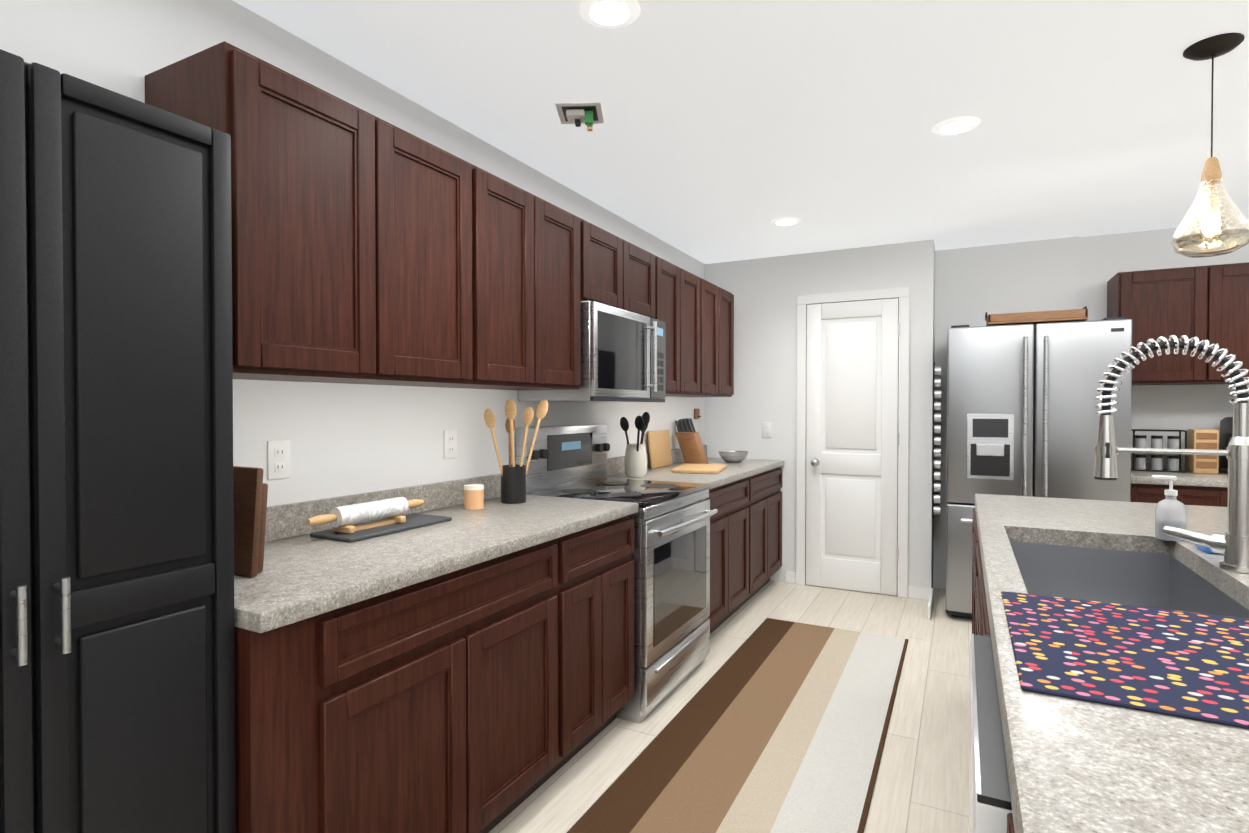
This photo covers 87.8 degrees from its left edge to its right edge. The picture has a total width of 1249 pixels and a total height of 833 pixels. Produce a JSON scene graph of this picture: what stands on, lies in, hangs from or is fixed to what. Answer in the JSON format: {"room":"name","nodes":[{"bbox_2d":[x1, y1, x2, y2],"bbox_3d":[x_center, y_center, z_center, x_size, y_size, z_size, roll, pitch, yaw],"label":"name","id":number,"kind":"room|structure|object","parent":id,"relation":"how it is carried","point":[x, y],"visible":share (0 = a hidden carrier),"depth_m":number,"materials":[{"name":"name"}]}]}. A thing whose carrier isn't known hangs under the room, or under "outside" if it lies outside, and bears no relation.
{"room":"kitchen","nodes":[
{"label":"kitchen","id":0,"kind":"room"},
{"bbox_2d":[0,0,704,506],"bbox_3d":[-0.859,0.053,2.381,0.100,2.440,7.250,0,1,28],"label":"wall","id":1,"kind":"structure","parent":0,"point":[352,438],"depth_m":2.12,"materials":[{"name":"white paint"}]},
{"bbox_2d":[145,41,400,384],"bbox_3d":[-0.929,-0.477,1.746,0.350,0.745,0.472,0,1,28],"label":"upper cabinet","id":2,"kind":"object","parent":1,"relation":"attached to","point":[369,248],"depth_m":1.63,"materials":[{"name":"brown wood"}]},
{"bbox_2d":[267,440,290,479],"bbox_3d":[-1.029,0.129,1.935,0.008,0.114,0.072,0,1,28],"label":"electrical outlet","id":3,"kind":"object","parent":1,"relation":"attached to","point":[278,459],"visible":1,"depth_m":1.93,"materials":[{"name":"white plastic"}]},
{"bbox_2d":[265,474,500,541],"bbox_3d":[-0.866,0.310,2.234,0.020,0.100,1.621,0,1,28],"label":"backsplash","id":4,"kind":"structure","parent":1,"relation":"attached to","point":[285,520],"depth_m":2.20,"materials":[{"name":"grey stone"}]},
{"bbox_2d":[395,129,492,388],"bbox_3d":[-0.752,-0.481,2.085,0.350,0.745,0.541,0,1,28],"label":"upper cabinet","id":5,"kind":"object","parent":1,"relation":"attached to","point":[447,200],"depth_m":2.07,"materials":[{"name":"brown wood"}]},
{"bbox_2d":[444,430,456,458],"bbox_3d":[-0.692,0.110,2.582,0.008,0.114,0.072,0,1,28],"label":"electrical outlet","id":6,"kind":"object","parent":1,"relation":"attached to","point":[450,444],"visible":1,"depth_m":2.58,"materials":[{"name":"white plastic"}]},
{"bbox_2d":[493,175,548,389],"bbox_3d":[-0.580,-0.485,2.415,0.350,0.745,0.479,0,1,28],"label":"upper cabinet","id":7,"kind":"object","parent":1,"relation":"attached to","point":[520,217],"depth_m":2.43,"materials":[{"name":"brown wood"}]},
{"bbox_2d":[549,203,584,389],"bbox_3d":[-0.432,-0.489,2.699,0.350,0.745,0.409,0,1,28],"label":"upper cabinet","id":8,"kind":"object","parent":1,"relation":"attached to","point":[566,230],"depth_m":2.70,"materials":[{"name":"brown wood"}]},
{"bbox_2d":[585,221,632,311],"bbox_3d":[-0.235,-0.687,3.076,0.350,0.360,0.443,0,1,28],"label":"upper cabinet","id":9,"kind":"object","parent":1,"relation":"attached to","point":[608,257],"depth_m":3.02,"materials":[{"name":"brown wood"}]},
{"bbox_2d":[518,301,665,402],"bbox_3d":[-0.114,-0.288,3.199,0.455,0.431,0.760,0,1,28],"label":"over-the-range microwave","id":10,"kind":"object","parent":9,"relation":"attached to","point":[623,355],"visible":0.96,"depth_m":2.96,"materials":[{"name":"silver metal"}]},
{"bbox_2d":[633,244,660,319],"bbox_3d":[-0.087,-0.690,3.358,0.350,0.360,0.443,0,1,28],"label":"upper cabinet","id":11,"kind":"object","parent":1,"relation":"attached to","point":[646,265],"depth_m":3.38,"materials":[{"name":"brown wood"}]},
{"bbox_2d":[607,445,706,476],"bbox_3d":[0.253,0.283,4.381,0.020,0.100,1.693,0,1,28],"label":"backsplash","id":12,"kind":"structure","parent":1,"relation":"attached to","point":[616,464],"depth_m":3.85,"materials":[{"name":"grey stone"}]},
{"bbox_2d":[661,258,688,396],"bbox_3d":[0.108,-0.503,3.735,0.350,0.745,0.397,0,1,28],"label":"upper cabinet","id":13,"kind":"object","parent":1,"relation":"attached to","point":[674,279],"depth_m":3.72,"materials":[{"name":"brown wood"}]},
{"bbox_2d":[694,409,700,418],"bbox_3d":[0.563,-0.020,4.949,0.043,0.080,0.080,0,1,28],"label":"wall hook","id":14,"kind":"object","parent":1,"relation":"attached to","point":[697,414],"visible":0.98,"depth_m":4.94,"materials":[{"name":"brown wood"}]},
{"bbox_2d":[689,272,708,396],"bbox_3d":[0.250,-0.506,4.008,0.350,0.745,0.466,0,1,28],"label":"upper cabinet","id":15,"kind":"object","parent":1,"relation":"attached to","point":[698,287],"depth_m":4.04,"materials":[{"name":"brown wood"}]},
{"bbox_2d":[709,282,724,396],"bbox_3d":[0.402,-0.510,4.299,0.350,0.745,0.465,0,1,28],"label":"upper cabinet","id":16,"kind":"object","parent":1,"relation":"attached to","point":[716,294],"depth_m":4.34,"materials":[{"name":"brown wood"}]},
{"bbox_2d":[725,290,733,396],"bbox_3d":[0.544,-0.513,4.572,0.350,0.745,0.397,0,1,28],"label":"upper cabinet","id":17,"kind":"object","parent":1,"relation":"attached to","point":[729,297],"depth_m":4.60,"materials":[{"name":"brown wood"}]},
{"bbox_2d":[489,580,971,832],"bbox_3d":[1.669,1.340,1.080,5.800,0.100,7.250,0,1,28],"label":"floor","id":18,"kind":"structure","parent":0,"point":[922,783],"depth_m":2.68,"materials":[{"name":"beige wood"}]},
{"bbox_2d":[0,49,235,832],"bbox_3d":[-1.127,0.375,1.105,0.602,1.830,0.612,0,1,28],"label":"pantry cabinet","id":19,"kind":"object","parent":18,"relation":"on","point":[117,667],"visible":1,"depth_m":1.07,"materials":[{"name":"black wood"}]},
{"bbox_2d":[235,534,577,832],"bbox_3d":[-0.715,0.842,1.882,0.620,0.875,1.126,0,1,28],"label":"base cabinet","id":20,"kind":"object","parent":18,"relation":"on","point":[463,670],"depth_m":1.62,"materials":[{"name":"brown wood"}]},
{"bbox_2d":[234,495,637,637],"bbox_3d":[-0.595,0.381,2.093,0.632,0.040,1.621,0,1,28],"label":"countertop","id":21,"kind":"structure","parent":20,"relation":"on","point":[303,577],"depth_m":1.74,"materials":[{"name":"grey stone"}]},
{"bbox_2d":[233,466,267,576],"bbox_3d":[-0.988,0.243,1.584,0.340,0.250,0.062,0,1,28],"label":"cutting boards","id":22,"kind":"object","parent":21,"relation":"on","point":[250,488],"visible":0.35,"depth_m":1.50,"materials":[{"name":"brown wood"}]},
{"bbox_2d":[310,513,451,541],"bbox_3d":[-0.772,0.355,2.097,0.180,0.012,0.420,0,1,28],"label":"tray","id":23,"kind":"object","parent":21,"relation":"on","point":[414,520],"visible":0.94,"depth_m":2.03,"materials":[{"name":"grey"}]},
{"bbox_2d":[306,497,423,533],"bbox_3d":[-0.800,0.308,2.043,0.080,0.080,0.440,0,1,28],"label":"rolling pin","id":24,"kind":"object","parent":23,"relation":"on","point":[341,519],"visible":1,"depth_m":2.00,"materials":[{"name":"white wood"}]},
{"bbox_2d":[464,484,483,509],"bbox_3d":[-0.582,0.310,2.505,0.076,0.090,0.076,0,1,28],"label":"candle jar","id":25,"kind":"object","parent":21,"relation":"on","point":[473,496],"visible":1,"depth_m":2.47,"materials":[{"name":"brown wax"}]},
{"bbox_2d":[484,399,548,503],"bbox_3d":[-0.444,0.140,2.679,0.169,0.427,0.229,0,1,28],"label":"utensil holder","id":26,"kind":"object","parent":21,"relation":"on","point":[513,483],"visible":1,"depth_m":2.65,"materials":[{"name":"black ceramic"}]},
{"bbox_2d":[578,514,633,751],"bbox_3d":[-0.374,0.833,2.536,0.620,0.875,0.642,0,1,28],"label":"base cabinet","id":27,"kind":"object","parent":18,"relation":"on","point":[605,562],"depth_m":2.45,"materials":[{"name":"brown wood"}]},
{"bbox_2d":[516,424,717,723],"bbox_3d":[0.002,0.656,3.131,0.735,1.215,0.760,0,1,28],"label":"range","id":28,"kind":"object","parent":18,"relation":"on","point":[671,555],"visible":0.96,"depth_m":2.97,"materials":[{"name":"silver metal"}]},
{"bbox_2d":[706,477,754,633],"bbox_3d":[0.339,0.815,3.903,0.620,0.875,0.913,0,1,28],"label":"base cabinet","id":29,"kind":"object","parent":18,"relation":"on","point":[745,497],"depth_m":3.80,"materials":[{"name":"brown wood"}]},
{"bbox_2d":[607,457,784,488],"bbox_3d":[0.525,0.353,4.241,0.632,0.040,1.693,0,1,28],"label":"countertop","id":30,"kind":"structure","parent":29,"relation":"on","point":[748,467],"depth_m":3.88,"materials":[{"name":"grey stone"}]},
{"bbox_2d":[620,412,649,476],"bbox_3d":[0.079,0.157,3.683,0.157,0.367,0.210,0,1,28],"label":"ceramic crock","id":31,"kind":"object","parent":30,"relation":"on","point":[635,462],"visible":1,"depth_m":3.63,"materials":[{"name":"beige ceramic"}]},
{"bbox_2d":[647,430,671,468],"bbox_3d":[0.236,0.212,4.288,0.040,0.239,0.320,0,1,28],"label":"cutting board","id":32,"kind":"object","parent":30,"relation":"on","point":[659,448],"visible":0.98,"depth_m":4.26,"materials":[{"name":"brown wood"}]},
{"bbox_2d":[675,418,708,463],"bbox_3d":[0.463,0.170,4.518,0.225,0.318,0.100,0,1,28],"label":"knife block","id":33,"kind":"object","parent":30,"relation":"on","point":[691,447],"visible":0.94,"depth_m":4.48,"materials":[{"name":"brown wood"}]},
{"bbox_2d":[671,463,726,473],"bbox_3d":[0.473,0.324,4.053,0.280,0.022,0.440,0,1,16],"label":"cutting board","id":34,"kind":"object","parent":30,"relation":"on","point":[701,468],"visible":1,"depth_m":3.93,"materials":[{"name":"brown wood"}]},
{"bbox_2d":[718,450,748,462],"bbox_3d":[0.778,0.288,4.638,0.216,0.080,0.216,0,1,28],"label":"mixing bowl","id":35,"kind":"object","parent":30,"relation":"on","point":[733,456],"visible":1,"depth_m":4.57,"materials":[{"name":"silver metal"}]},
{"bbox_2d":[567,618,907,832],"bbox_3d":[0.517,1.266,2.441,0.800,0.010,3.100,0,1,28],"label":"rug","id":36,"kind":"object","parent":18,"relation":"on","point":[776,726],"visible":1,"depth_m":2.48,"materials":[{"name":"fabric"}]},
{"bbox_2d":[755,465,783,593],"bbox_3d":[0.697,0.806,4.589,0.620,0.875,0.926,0,1,28],"label":"base cabinet","id":37,"kind":"object","parent":18,"relation":"on","point":[768,496],"depth_m":4.50,"materials":[{"name":"brown wood"}]},
{"bbox_2d":[969,510,1012,832],"bbox_3d":[1.266,0.850,1.656,0.693,0.866,2.570,0,1,28],"label":"kitchen island","id":38,"kind":"object","parent":18,"relation":"on","point":[989,812],"depth_m":0.92,"materials":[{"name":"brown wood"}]},
{"bbox_2d":[973,494,1248,832],"bbox_3d":[1.490,0.400,1.505,1.220,0.063,2.680,0,1,28],"label":"island countertop","id":39,"kind":"structure","parent":38,"relation":"on","point":[1072,765],"depth_m":0.83,"materials":[{"name":"grey stone"}]},
{"bbox_2d":[1001,591,1248,728],"bbox_3d":[1.140,0.374,0.881,1.065,0.005,0.530,0,1,28],"label":"dish mat","id":40,"kind":"object","parent":39,"relation":"on","point":[1190,665],"visible":0.95,"depth_m":1.00,"materials":[{"name":"multicoloured fabric"}]},
{"bbox_2d":[1152,475,1186,540],"bbox_3d":[1.614,0.270,1.923,0.081,0.187,0.072,0,1,28],"label":"soap dispenser","id":41,"kind":"object","parent":39,"relation":"on","point":[1170,510],"visible":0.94,"depth_m":1.91,"materials":[{"name":"white plastic"}]},
{"bbox_2d":[1093,335,1248,573],"bbox_3d":[1.381,0.082,1.641,0.329,0.568,0.144,0,1,28],"label":"faucet","id":42,"kind":"object","parent":39,"relation":"on","point":[1231,544],"visible":1,"depth_m":1.57,"materials":[{"name":"silver metal"}]},
{"bbox_2d":[1195,544,1218,553],"bbox_3d":[1.606,0.352,1.759,0.070,0.027,0.100,0,1,28],"label":"sponge","id":43,"kind":"object","parent":39,"relation":"on","point":[1206,549],"visible":0.23,"depth_m":1.74,"materials":[{"name":"blue"}]},
{"bbox_2d":[946,317,1131,618],"bbox_3d":[2.538,0.344,4.077,0.910,1.813,0.833,0,1,28],"label":"refrigerator","id":44,"kind":"object","parent":18,"relation":"on","point":[1022,417],"visible":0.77,"depth_m":3.77,"materials":[{"name":"grey metal"}]},
{"bbox_2d":[985,306,1087,325],"bbox_3d":[2.512,-0.607,3.982,0.520,0.090,0.340,0,1,28],"label":"tray","id":45,"kind":"object","parent":44,"relation":"on","point":[1058,316],"visible":0.81,"depth_m":3.83,"materials":[{"name":"brown wood"}]},
{"bbox_2d":[1131,485,1227,506],"bbox_3d":[3.253,0.816,3.870,0.533,0.875,0.620,0,1,28],"label":"base cabinet","id":46,"kind":"object","parent":18,"relation":"on","point":[1201,489],"depth_m":3.60,"materials":[{"name":"brown wood"}]},
{"bbox_2d":[1131,469,1227,488],"bbox_3d":[3.880,0.363,3.530,1.955,0.040,0.632,0,1,28],"label":"countertop","id":47,"kind":"structure","parent":46,"relation":"on","point":[1220,480],"depth_m":3.65,"materials":[{"name":"grey stone"}]},
{"bbox_2d":[1131,429,1186,472],"bbox_3d":[3.284,0.209,4.003,0.260,0.254,0.130,0,1,28],"label":"spice rack","id":48,"kind":"object","parent":47,"relation":"on","point":[1173,461],"visible":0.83,"depth_m":3.98,"materials":[{"name":"black metal"}]},
{"bbox_2d":[1187,429,1218,473],"bbox_3d":[3.477,0.207,3.902,0.115,0.260,0.142,0,1,28],"label":"box","id":49,"kind":"object","parent":47,"relation":"on","point":[1206,439],"visible":0.96,"depth_m":3.85,"materials":[{"name":"brown wood"}]},
{"bbox_2d":[1219,417,1232,472],"bbox_3d":[3.674,0.172,3.765,0.270,0.335,0.302,0,1,28],"label":"coffee maker","id":50,"kind":"object","parent":47,"relation":"on","point":[1226,429],"visible":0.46,"depth_m":3.86,"materials":[{"name":"black plastic"}]},
{"bbox_2d":[233,0,1248,263],"bbox_3d":[1.669,-1.200,1.047,5.800,0.100,7.250,0,1,28],"label":"ceiling","id":51,"kind":"structure","parent":0,"point":[729,130],"depth_m":2.43,"materials":[{"name":"white paint"}]},
{"bbox_2d":[555,102,603,130],"bbox_3d":[-0.170,-1.138,2.497,0.170,0.059,0.170,0,1,3],"label":"electrical box","id":52,"kind":"object","parent":51,"relation":"attached to","point":[588,114],"visible":1,"depth_m":2.47,"materials":[{"name":"white"}]},
{"bbox_2d":[579,0,639,28],"bbox_3d":[-0.042,-1.156,1.855,0.176,0.009,0.176,0,1,28],"label":"recessed light","id":53,"kind":"object","parent":51,"relation":"in","point":[610,14],"visible":1,"depth_m":1.85,"materials":[{"name":"white plastic"}]},
{"bbox_2d":[771,217,800,225],"bbox_3d":[0.982,-1.183,3.949,0.176,0.009,0.176,0,1,28],"label":"recessed light","id":54,"kind":"object","parent":51,"relation":"in","point":[784,221],"visible":1,"depth_m":3.92,"materials":[{"name":"white plastic"}]},
{"bbox_2d":[932,116,980,134],"bbox_3d":[1.335,-1.166,2.614,0.176,0.009,0.176,0,1,28],"label":"recessed light","id":55,"kind":"object","parent":51,"relation":"in","point":[956,125],"visible":1,"depth_m":2.60,"materials":[{"name":"white plastic"}]},
{"bbox_2d":[1171,33,1248,257],"bbox_3d":[1.844,-0.834,2.037,0.192,0.656,0.192,0,1,28],"label":"pendant light","id":56,"kind":"object","parent":51,"relation":"hanging from","point":[1209,225],"visible":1,"depth_m":2.02,"materials":[{"name":"clear glass"}]},
{"bbox_2d":[705,239,934,595],"bbox_3d":[1.448,0.020,4.934,1.630,2.440,0.390,0,1,28],"label":"wall block","id":57,"kind":"object","parent":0,"point":[766,291],"visible":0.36,"depth_m":4.82,"materials":[{"name":"white paint"}]},
{"bbox_2d":[762,422,771,436],"bbox_3d":[1.075,0.100,4.901,0.072,0.114,0.013,0,1,28],"label":"light switch","id":58,"kind":"object","parent":57,"relation":"attached to","point":[766,429],"visible":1,"depth_m":4.90,"materials":[{"name":"white plastic"}]},
{"bbox_2d":[796,287,909,597],"bbox_3d":[1.593,0.179,4.588,0.760,2.130,0.088,0,1,28],"label":"closet door","id":59,"kind":"structure","parent":57,"relation":"attached to","point":[852,454],"depth_m":4.60,"materials":[{"name":"white paint"},{"name":"brushed metal"}]},
{"bbox_2d":[927,588,933,619],"bbox_3d":[1.978,1.207,4.191,0.017,0.091,0.462,0,1,28],"label":"baseboard","id":60,"kind":"structure","parent":57,"relation":"attached to","point":[930,592],"depth_m":4.15,"materials":[{"name":"white wood"}]},
{"bbox_2d":[933,362,940,517],"bbox_3d":[2.155,0.161,4.471,0.047,1.070,0.100,0,1,28],"label":"tins","id":61,"kind":"object","parent":57,"relation":"attached to","point":[937,441],"visible":1,"depth_m":4.44,"materials":[{"name":"grey metal"}]},
{"bbox_2d":[933,236,1079,588],"bbox_3d":[2.634,0.025,4.516,0.860,2.440,0.035,0,1,28],"label":"wall jog","id":62,"kind":"object","parent":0,"point":[973,285],"visible":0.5,"depth_m":4.53,"materials":[{"name":"white paint"}]},
{"bbox_2d":[1079,220,1248,449],"bbox_3d":[3.321,0.029,4.233,5.600,2.440,0.100,0,1,28],"label":"wall","id":63,"kind":"structure","parent":0,"point":[1104,260],"depth_m":4.14,"materials":[{"name":"white paint"}]},
{"bbox_2d":[1107,264,1226,384],"bbox_3d":[3.292,-0.538,3.984,0.482,0.680,0.350,0,1,28],"label":"upper cabinet","id":64,"kind":"object","parent":63,"relation":"attached to","point":[1210,303],"depth_m":3.83,"materials":[{"name":"brown wood"}]},
{"bbox_2d":[1131,453,1223,472],"bbox_3d":[4.022,0.290,3.800,1.955,0.100,0.020,0,1,28],"label":"backsplash","id":65,"kind":"structure","parent":63,"relation":"attached to","point":[1148,456],"depth_m":4.11,"materials":[{"name":"grey stone"}]},
{"bbox_2d":[1227,262,1248,383],"bbox_3d":[3.640,-0.535,3.802,0.551,0.680,0.350,0,1,28],"label":"upper cabinet","id":66,"kind":"object","parent":63,"relation":"attached to","point":[1237,273],"depth_m":3.69,"materials":[{"name":"brown wood"}]}
]}

